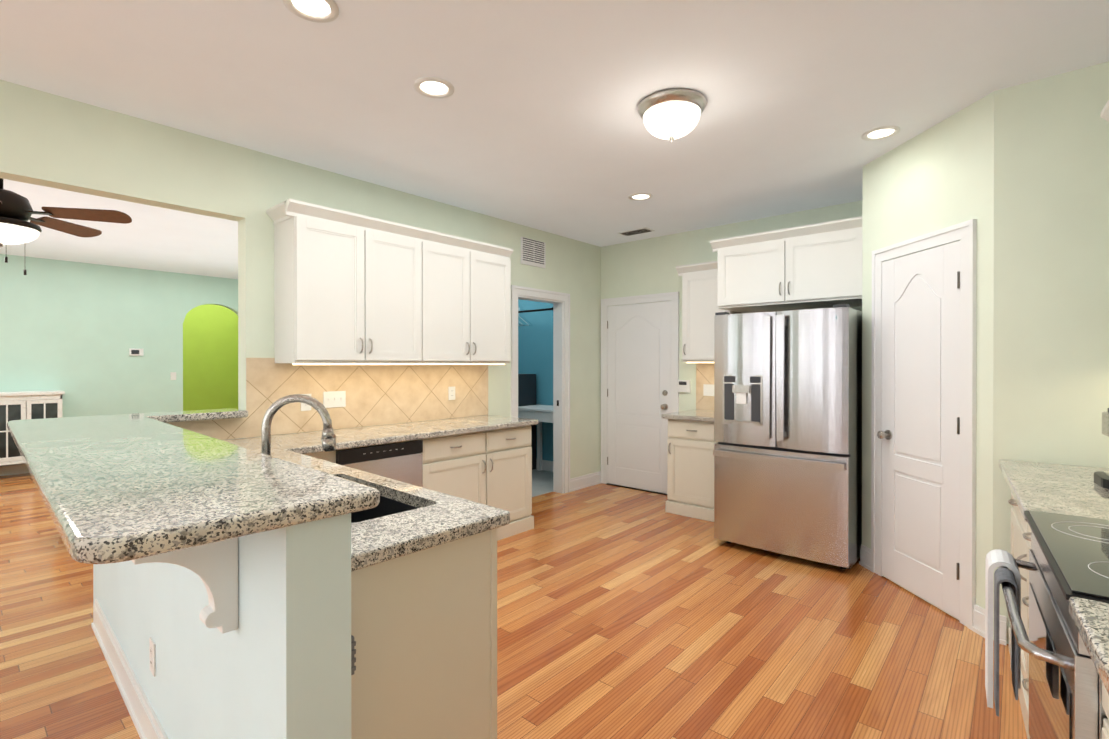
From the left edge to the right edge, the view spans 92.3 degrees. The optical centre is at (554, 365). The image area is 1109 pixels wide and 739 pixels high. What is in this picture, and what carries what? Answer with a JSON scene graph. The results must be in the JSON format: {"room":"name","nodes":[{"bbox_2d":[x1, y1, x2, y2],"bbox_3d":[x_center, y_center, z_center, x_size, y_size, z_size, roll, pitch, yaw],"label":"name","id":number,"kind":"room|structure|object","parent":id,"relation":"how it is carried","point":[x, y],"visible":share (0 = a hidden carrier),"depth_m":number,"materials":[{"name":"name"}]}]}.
{"room":"kitchen","nodes":[
{"label":"kitchen","id":0,"kind":"room"},
{"bbox_2d":[0,254,237,416],"bbox_3d":[-7.701,-0.008,5.673,0.120,2.740,8.670,0,0,41],"label":"wall","id":1,"kind":"structure","parent":0,"point":[75,331],"depth_m":7.27,"materials":[{"name":"green paint"}]},
{"bbox_2d":[0,465,28,475],"bbox_3d":[-7.686,1.294,5.584,0.022,0.135,8.530,0,0,41],"label":"baseboard","id":2,"kind":"structure","parent":1,"relation":"attached to","point":[14,470],"depth_m":6.65,"materials":[{"name":"wood"}]},
{"bbox_2d":[129,348,143,355],"bbox_3d":[-5.945,-0.195,7.570,0.022,0.100,0.160,0,0,41],"label":"thermostat","id":3,"kind":"object","parent":1,"relation":"attached to","point":[135,352],"visible":1,"depth_m":7.56,"materials":[{"name":"white plastic"}]},
{"bbox_2d":[171,372,175,379],"bbox_3d":[-5.657,0.154,7.904,0.017,0.114,0.070,0,0,41],"label":"light switch","id":4,"kind":"object","parent":1,"relation":"attached to","point":[173,375],"visible":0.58,"depth_m":7.89,"materials":[{"name":"white plastic"}]},
{"bbox_2d":[183,304,237,410],"bbox_3d":[-6.851,-0.022,9.666,0.100,2.740,3.200,0,0,41],"label":"wall","id":5,"kind":"structure","parent":0,"point":[210,356],"depth_m":9.99,"materials":[{"name":"green paint"}]},
{"bbox_2d":[97,513,350,738],"bbox_3d":[-1.437,0.849,2.004,2.540,1.050,0.139,0,0,43],"label":"wall","id":6,"kind":"structure","parent":0,"point":[276,664],"depth_m":1.21,"materials":[{"name":"paint"}]},
{"bbox_2d":[91,599,167,738],"bbox_3d":[-1.492,1.304,1.945,2.539,0.140,0.022,0,0,43],"label":"baseboard","id":7,"kind":"structure","parent":6,"relation":"attached to","point":[145,719],"depth_m":2.18,"materials":[{"name":"white wood"}]},
{"bbox_2d":[149,637,155,676],"bbox_3d":[-1.443,1.044,1.909,0.070,0.114,0.008,0,0,43],"label":"outlet","id":8,"kind":"object","parent":6,"relation":"attached to","point":[152,651],"visible":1,"depth_m":1.90,"materials":[{"name":"white plastic"}]},
{"bbox_2d":[131,537,237,633],"bbox_3d":[-0.880,0.482,1.197,0.050,0.310,0.290,0,0,43],"label":"corbel","id":9,"kind":"object","parent":6,"relation":"attached to","point":[213,566],"visible":0.46,"depth_m":1.25,"materials":[{"name":"white wood"}]},
{"bbox_2d":[7,408,379,563],"bbox_3d":[-1.417,0.300,2.149,2.770,0.042,1.032,0,0,43],"label":"bar","id":10,"kind":"object","parent":6,"relation":"on","point":[118,488],"visible":1,"depth_m":1.25,"materials":[{"name":"stone"}]},
{"bbox_2d":[0,80,600,603],"bbox_3d":[-2.810,0.002,2.462,0.130,2.740,10.280,0,0,41],"label":"wall","id":11,"kind":"structure","parent":0,"point":[52,140],"depth_m":3.39,"materials":[{"name":"green paint"}]},
{"bbox_2d":[168,358,487,439],"bbox_3d":[-1.441,0.199,3.920,0.010,0.503,2.525,0,0,41],"label":"backsplash","id":12,"kind":"structure","parent":11,"relation":"attached to","point":[383,394],"depth_m":3.90,"materials":[{"name":"tile"}]},
{"bbox_2d":[301,394,310,410],"bbox_3d":[-1.690,0.249,3.622,0.008,0.114,0.070,0,0,41],"label":"outlet","id":13,"kind":"object","parent":12,"relation":"attached to","point":[304,407],"depth_m":3.62,"materials":[{"name":"white plastic"}]},
{"bbox_2d":[323,391,345,407],"bbox_3d":[-1.554,0.238,3.770,0.017,0.114,0.162,0,0,41],"label":"light switch","id":14,"kind":"object","parent":12,"relation":"attached to","point":[331,399],"depth_m":3.77,"materials":[{"name":"white plastic"}]},
{"bbox_2d":[448,386,454,399],"bbox_3d":[-0.876,0.235,4.552,0.007,0.114,0.070,0,0,41],"label":"outlet","id":15,"kind":"object","parent":12,"relation":"attached to","point":[451,390],"depth_m":4.55,"materials":[{"name":"white plastic"}]},
{"bbox_2d":[270,199,433,364],"bbox_3d":[-1.386,-0.512,3.737,0.328,0.991,0.977,0,0,41],"label":"upper cabinet","id":16,"kind":"object","parent":11,"relation":"attached to","point":[350,288],"depth_m":3.53,"materials":[{"name":"white wood"}]},
{"bbox_2d":[434,231,512,364],"bbox_3d":[-0.824,-0.514,4.379,0.328,0.991,0.977,0,0,41],"label":"upper cabinet","id":17,"kind":"object","parent":11,"relation":"attached to","point":[472,278],"depth_m":4.30,"materials":[{"name":"white wood"}]},
{"bbox_2d":[521,237,545,267],"bbox_3d":[-0.209,-1.127,5.319,0.015,0.260,0.350,0,0,41],"label":"air vent","id":18,"kind":"object","parent":11,"relation":"in","point":[533,252],"visible":1,"depth_m":5.31,"materials":[{"name":"white plastic"}]},
{"bbox_2d":[511,285,600,492],"bbox_3d":[-0.088,0.295,5.556,0.153,2.135,1.749,0,0,41],"label":"trim","id":19,"kind":"structure","parent":11,"relation":"attached to","point":[563,482],"depth_m":5.69,"materials":[{"name":"white wood"}]},
{"bbox_2d":[0,473,1026,738],"bbox_3d":[-4.000,1.396,4.319,13.240,0.060,11.500,0,0,41],"label":"floor","id":20,"kind":"structure","parent":0,"point":[628,613],"depth_m":2.64,"materials":[{"name":"brown wood"}]},
{"bbox_2d":[0,390,61,466],"bbox_3d":[-6.570,0.778,6.569,0.399,0.840,0.695,0,0,41],"label":"base cabinet","id":21,"kind":"object","parent":20,"relation":"on","point":[21,405],"depth_m":6.41,"materials":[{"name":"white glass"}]},
{"bbox_2d":[304,450,335,462],"bbox_3d":[-1.648,0.933,3.233,0.604,0.872,0.377,0,0,41],"label":"base cabinet","id":22,"kind":"object","parent":20,"relation":"on","point":[330,456],"depth_m":3.15,"materials":[{"name":"beige wood"}]},
{"bbox_2d":[340,438,431,489],"bbox_3d":[-1.304,0.932,3.626,0.604,0.872,0.666,0,0,41],"label":"base cabinet","id":23,"kind":"object","parent":20,"relation":"on","point":[427,443],"depth_m":3.67,"materials":[{"name":"white wood"}]},
{"bbox_2d":[336,440,422,486],"bbox_3d":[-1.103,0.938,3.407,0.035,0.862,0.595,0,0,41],"label":"dishwasher","id":24,"kind":"object","parent":23,"relation":"in","point":[401,461],"visible":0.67,"depth_m":3.44,"materials":[{"name":"silver metal"}]},
{"bbox_2d":[351,528,496,738],"bbox_3d":[-1.019,0.937,2.094,1.825,0.873,0.555,0,0,43],"label":"base cabinet","id":25,"kind":"object","parent":20,"relation":"on","point":[424,628],"visible":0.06,"depth_m":1.48,"materials":[{"name":"beige wood"}]},
{"bbox_2d":[351,635,355,674],"bbox_3d":[-0.509,0.701,1.280,0.033,0.090,0.050,0,0,43],"label":"sponge caddy","id":26,"kind":"object","parent":25,"relation":"attached to","point":[353,652],"visible":0.29,"depth_m":1.28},
{"bbox_2d":[258,447,509,570],"bbox_3d":[-0.971,0.478,2.067,1.776,0.040,0.627,0,0,41],"label":"countertop","id":27,"kind":"structure","parent":25,"relation":"on","point":[435,518],"depth_m":1.60,"materials":[{"name":"stone"}]},
{"bbox_2d":[262,394,335,455],"bbox_3d":[-0.917,0.278,1.861,0.200,0.358,0.236,0,0,43],"label":"faucet","id":28,"kind":"object","parent":27,"relation":"on","point":[328,438],"visible":0.62,"depth_m":1.86,"materials":[{"name":"silver metal"}]},
{"bbox_2d":[351,495,416,522],"bbox_3d":[-0.751,0.607,1.906,0.744,0.215,0.339,0,0,43],"label":"sink","id":29,"kind":"object","parent":27,"relation":"in","point":[386,506],"depth_m":2.03,"materials":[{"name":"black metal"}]},
{"bbox_2d":[432,425,533,540],"bbox_3d":[-0.766,0.930,4.241,0.604,0.872,1.097,0,0,41],"label":"base cabinet","id":30,"kind":"object","parent":20,"relation":"on","point":[492,468],"depth_m":4.12,"materials":[{"name":"white wood"}]},
{"bbox_2d":[222,415,537,450],"bbox_3d":[-1.217,0.472,3.675,0.670,0.040,2.600,0,0,41],"label":"countertop","id":31,"kind":"structure","parent":30,"relation":"on","point":[346,438],"depth_m":3.61,"materials":[{"name":"stone"}]},
{"bbox_2d":[666,419,717,521],"bbox_3d":[1.414,0.927,5.005,0.508,0.873,0.630,0,0,41],"label":"base cabinet","id":32,"kind":"object","parent":20,"relation":"on","point":[690,470],"visible":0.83,"depth_m":4.80,"materials":[{"name":"white wood"}]},
{"bbox_2d":[662,410,713,421],"bbox_3d":[1.402,0.468,5.006,0.532,0.040,0.643,0,0,41],"label":"countertop","id":33,"kind":"structure","parent":32,"relation":"on","point":[700,415],"depth_m":4.86,"materials":[{"name":"stone"}]},
{"bbox_2d":[713,304,861,569],"bbox_3d":[1.829,0.482,4.059,0.916,1.770,0.934,0,0,41],"label":"fridge","id":34,"kind":"object","parent":20,"relation":"on","point":[787,452],"visible":0.96,"depth_m":3.68,"materials":[{"name":"silver metal"}]},
{"bbox_2d":[1008,493,1031,738],"bbox_3d":[2.097,0.938,1.955,0.630,0.873,1.133,0,0,37],"label":"base cabinet","id":35,"kind":"object","parent":20,"relation":"on","point":[1020,537],"visible":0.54,"depth_m":2.13,"materials":[{"name":"white wood"}]},
{"bbox_2d":[999,459,1108,521],"bbox_3d":[2.092,0.478,1.957,0.643,0.040,1.135,0,0,37],"label":"countertop","id":36,"kind":"structure","parent":35,"relation":"on","point":[1074,490],"depth_m":1.99,"materials":[{"name":"stone"}]},
{"bbox_2d":[1094,408,1108,488],"bbox_3d":[2.215,0.308,1.964,0.300,0.298,0.240,0,0,37],"label":"coffee maker","id":37,"kind":"object","parent":36,"relation":"on","point":[1101,478],"visible":1,"depth_m":2.03,"materials":[{"name":"black plastic"}]},
{"bbox_2d":[998,510,1108,738],"bbox_3d":[1.490,0.827,1.218,0.709,1.100,0.767,0,0,37],"label":"range","id":38,"kind":"object","parent":20,"relation":"on","point":[1068,556],"visible":0.92,"depth_m":1.27,"materials":[{"name":"silver metal"}]},
{"bbox_2d":[985,549,1020,707],"bbox_3d":[1.353,0.793,1.609,0.074,0.439,0.130,0,0,37],"label":"towel","id":39,"kind":"object","parent":38,"relation":"hanging from","point":[995,558],"visible":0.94,"depth_m":1.58,"materials":[{"name":"white fabric"}]},
{"bbox_2d":[994,568,1018,716],"bbox_3d":[1.277,0.780,1.507,0.046,0.385,0.105,0,0,37],"label":"towel","id":40,"kind":"object","parent":38,"relation":"hanging from","point":[1001,575],"visible":0.96,"depth_m":1.48,"materials":[{"name":"grey fabric"}]},
{"bbox_2d":[1102,682,1108,738],"bbox_3d":[1.122,0.942,0.613,0.598,0.872,0.639,0,0,37],"label":"base cabinet","id":41,"kind":"object","parent":20,"relation":"on","point":[1105,705],"visible":0.6,"depth_m":0.95,"materials":[{"name":"white wood"}]},
{"bbox_2d":[1069,597,1108,694],"bbox_3d":[0.439,0.486,-0.271,0.643,0.040,2.872,0,0,37],"label":"countertop","id":42,"kind":"structure","parent":41,"relation":"on","point":[1090,618],"depth_m":0.95,"materials":[{"name":"stone"}]},
{"bbox_2d":[518,299,552,460],"bbox_3d":[-0.278,-0.013,7.117,2.190,2.740,0.120,0,0,41],"label":"wall","id":43,"kind":"structure","parent":0,"point":[535,347],"depth_m":6.94,"materials":[{"name":"blue paint"}]},
{"bbox_2d":[518,307,552,325],"bbox_3d":[-0.420,-0.640,6.871,2.038,0.230,0.432,0,0,41],"label":"rail","id":44,"kind":"object","parent":43,"relation":"attached to","point":[524,311],"visible":0.42,"depth_m":6.76,"materials":[{"name":"brown metal"}]},
{"bbox_2d":[536,459,552,471],"bbox_3d":[-0.285,1.290,7.032,2.038,0.135,0.022,0,0,41],"label":"baseboard","id":45,"kind":"structure","parent":43,"relation":"attached to","point":[547,465],"depth_m":6.86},
{"bbox_2d":[532,469,552,496],"bbox_3d":[-0.793,1.357,6.442,2.070,0.005,1.580,0,0,41],"label":"floor","id":46,"kind":"structure","parent":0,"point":[542,481],"depth_m":6.18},
{"bbox_2d":[518,374,535,469],"bbox_3d":[-0.760,0.730,6.880,0.680,1.244,0.815,0,0,41],"label":"chair","id":47,"kind":"object","parent":46,"relation":"on","point":[526,389],"visible":0.02,"depth_m":6.88,"materials":[{"name":"black plastic"}]},
{"bbox_2d":[518,405,552,470],"bbox_3d":[-0.031,0.931,6.462,0.890,0.844,0.515,0,0,41],"label":"table","id":48,"kind":"object","parent":46,"relation":"on","point":[541,413],"visible":0.31,"depth_m":6.45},
{"bbox_2d":[0,0,1108,278],"bbox_3d":[-4.000,-1.424,4.309,13.240,0.100,11.500,0,0,41],"label":"ceiling","id":49,"kind":"structure","parent":0,"point":[536,120],"depth_m":2.63,"materials":[{"name":"white paint"}]},
{"bbox_2d":[0,178,131,274],"bbox_3d":[-3.608,-0.983,3.402,1.359,0.774,1.326,0,0,41],"label":"ceiling fan","id":50,"kind":"object","parent":49,"relation":"hanging from","point":[16,213],"visible":0.83,"depth_m":3.50,"materials":[{"name":"brown wood"}]},
{"bbox_2d":[283,0,338,22],"bbox_3d":[-0.920,-1.361,2.013,0.196,0.008,0.196,0,0,41],"label":"recessed light","id":51,"kind":"object","parent":49,"relation":"in","point":[321,11],"visible":1,"depth_m":2.04,"materials":[{"name":"beige"}]},
{"bbox_2d":[414,77,453,98],"bbox_3d":[-0.592,-1.363,2.616,0.196,0.008,0.196,0,0,41],"label":"recessed light","id":52,"kind":"object","parent":49,"relation":"in","point":[434,87],"visible":1,"depth_m":2.62,"materials":[{"name":"beige"}]},
{"bbox_2d":[618,227,654,235],"bbox_3d":[0.834,-1.372,5.461,0.340,0.010,0.170,0,0,41],"label":"ceiling vent","id":53,"kind":"object","parent":49,"relation":"in","point":[636,231],"visible":0.98,"depth_m":5.43,"materials":[{"name":"white metal"}]},
{"bbox_2d":[628,193,652,200],"bbox_3d":[0.698,-1.369,4.318,0.196,0.008,0.196,0,0,41],"label":"recessed light","id":54,"kind":"object","parent":49,"relation":"in","point":[640,196],"visible":1,"depth_m":4.32,"materials":[{"name":"beige"}]},
{"bbox_2d":[637,88,706,141],"bbox_3d":[0.615,-1.271,2.796,0.356,0.194,0.356,0,0,41],"label":"flush-mount ceiling light","id":55,"kind":"object","parent":49,"relation":"attached to","point":[672,114],"visible":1,"depth_m":2.69,"materials":[{"name":"white glass"}]},
{"bbox_2d":[861,125,899,140],"bbox_3d":[1.918,-1.365,3.131,0.196,0.008,0.196,0,0,41],"label":"recessed light","id":56,"kind":"object","parent":49,"relation":"in","point":[879,133],"visible":1,"depth_m":3.12,"materials":[{"name":"beige"}]},
{"bbox_2d":[601,200,861,493],"bbox_3d":[1.604,-0.007,5.343,2.980,2.740,0.130,0,0,41],"label":"wall","id":57,"kind":"structure","parent":0,"point":[641,267],"depth_m":5.53,"materials":[{"name":"paint"}]},
{"bbox_2d":[607,301,670,493],"bbox_3d":[0.894,0.335,5.823,0.816,2.028,0.085,0,0,41],"label":"back door","id":58,"kind":"structure","parent":57,"relation":"in","point":[638,370],"depth_m":5.84,"materials":[{"name":"white wood"}]},
{"bbox_2d":[601,292,678,494],"bbox_3d":[0.984,0.296,5.780,1.183,2.130,0.029,0,0,41],"label":"trim","id":59,"kind":"structure","parent":57,"relation":"attached to","point":[673,297],"depth_m":5.89,"materials":[{"name":"white wood"}]},
{"bbox_2d":[678,380,690,391],"bbox_3d":[1.333,0.210,5.479,0.135,0.125,0.023,0,0,41],"label":"security keypad","id":60,"kind":"object","parent":57,"relation":"attached to","point":[685,386],"depth_m":5.46,"materials":[{"name":"white plastic"}]},
{"bbox_2d":[696,363,713,410],"bbox_3d":[1.624,0.205,5.232,0.497,0.482,0.010,0,0,41],"label":"backsplash","id":61,"kind":"structure","parent":57,"relation":"attached to","point":[704,373],"depth_m":5.34,"materials":[{"name":"tile"}]},
{"bbox_2d":[676,261,739,362],"bbox_3d":[1.493,-0.494,5.111,0.536,0.939,0.360,0,0,41],"label":"upper cabinet","id":62,"kind":"object","parent":57,"relation":"attached to","point":[700,309],"visible":0.62,"depth_m":5.03,"materials":[{"name":"white wood"}]},
{"bbox_2d":[703,384,713,395],"bbox_3d":[1.534,0.243,5.294,0.116,0.114,0.017,0,0,41],"label":"light switch","id":63,"kind":"object","parent":57,"relation":"attached to","point":[708,389],"depth_m":5.30,"materials":[{"name":"white plastic"}]},
{"bbox_2d":[710,216,861,312],"bbox_3d":[2.005,-0.788,4.462,1.180,0.587,0.660,0,0,41],"label":"upper cabinet","id":64,"kind":"object","parent":57,"relation":"attached to","point":[815,266],"visible":0.98,"depth_m":4.20,"materials":[{"name":"white wood"}]},
{"bbox_2d":[862,61,1108,643],"bbox_3d":[2.807,0.000,3.248,1.590,2.740,1.700,0,0,41],"label":"wall","id":65,"kind":"structure","parent":0,"point":[1020,173],"depth_m":2.59,"materials":[{"name":"paint"}]},
{"bbox_2d":[877,241,959,619],"bbox_3d":[2.115,0.344,3.148,0.085,2.028,0.616,0,0,-4],"label":"pantry door","id":66,"kind":"structure","parent":65,"relation":"in","point":[919,434],"depth_m":3.11,"materials":[{"name":"white wood"}]},
{"bbox_2d":[859,219,984,637],"bbox_3d":[2.145,0.305,3.166,0.022,2.130,1.010,0,0,-4],"label":"trim","id":67,"kind":"structure","parent":65,"relation":"attached to","point":[972,615],"depth_m":2.82,"materials":[{"name":"white wood"}]},
{"bbox_2d":[999,615,1006,644],"bbox_3d":[2.208,1.304,2.632,0.041,0.135,0.022,0,0,41],"label":"baseboard","id":68,"kind":"structure","parent":65,"relation":"attached to","point":[1002,629],"depth_m":2.63,"materials":[{"name":"white wood"}]},
{"bbox_3d":[0.185,0.015,-1.262,0.125,2.740,8.580,0,0,37],"label":"wall","id":69,"kind":"structure","parent":0,"visible":0},
{"bbox_2d":[1101,100,1108,121],"bbox_3d":[2.003,-0.500,1.596,0.361,1.004,1.020,0,0,37],"label":"upper cabinet","id":70,"kind":"object","parent":69,"relation":"attached to","point":[1105,113],"visible":1,"depth_m":2.07,"materials":[{"name":"white wood"}]}
]}

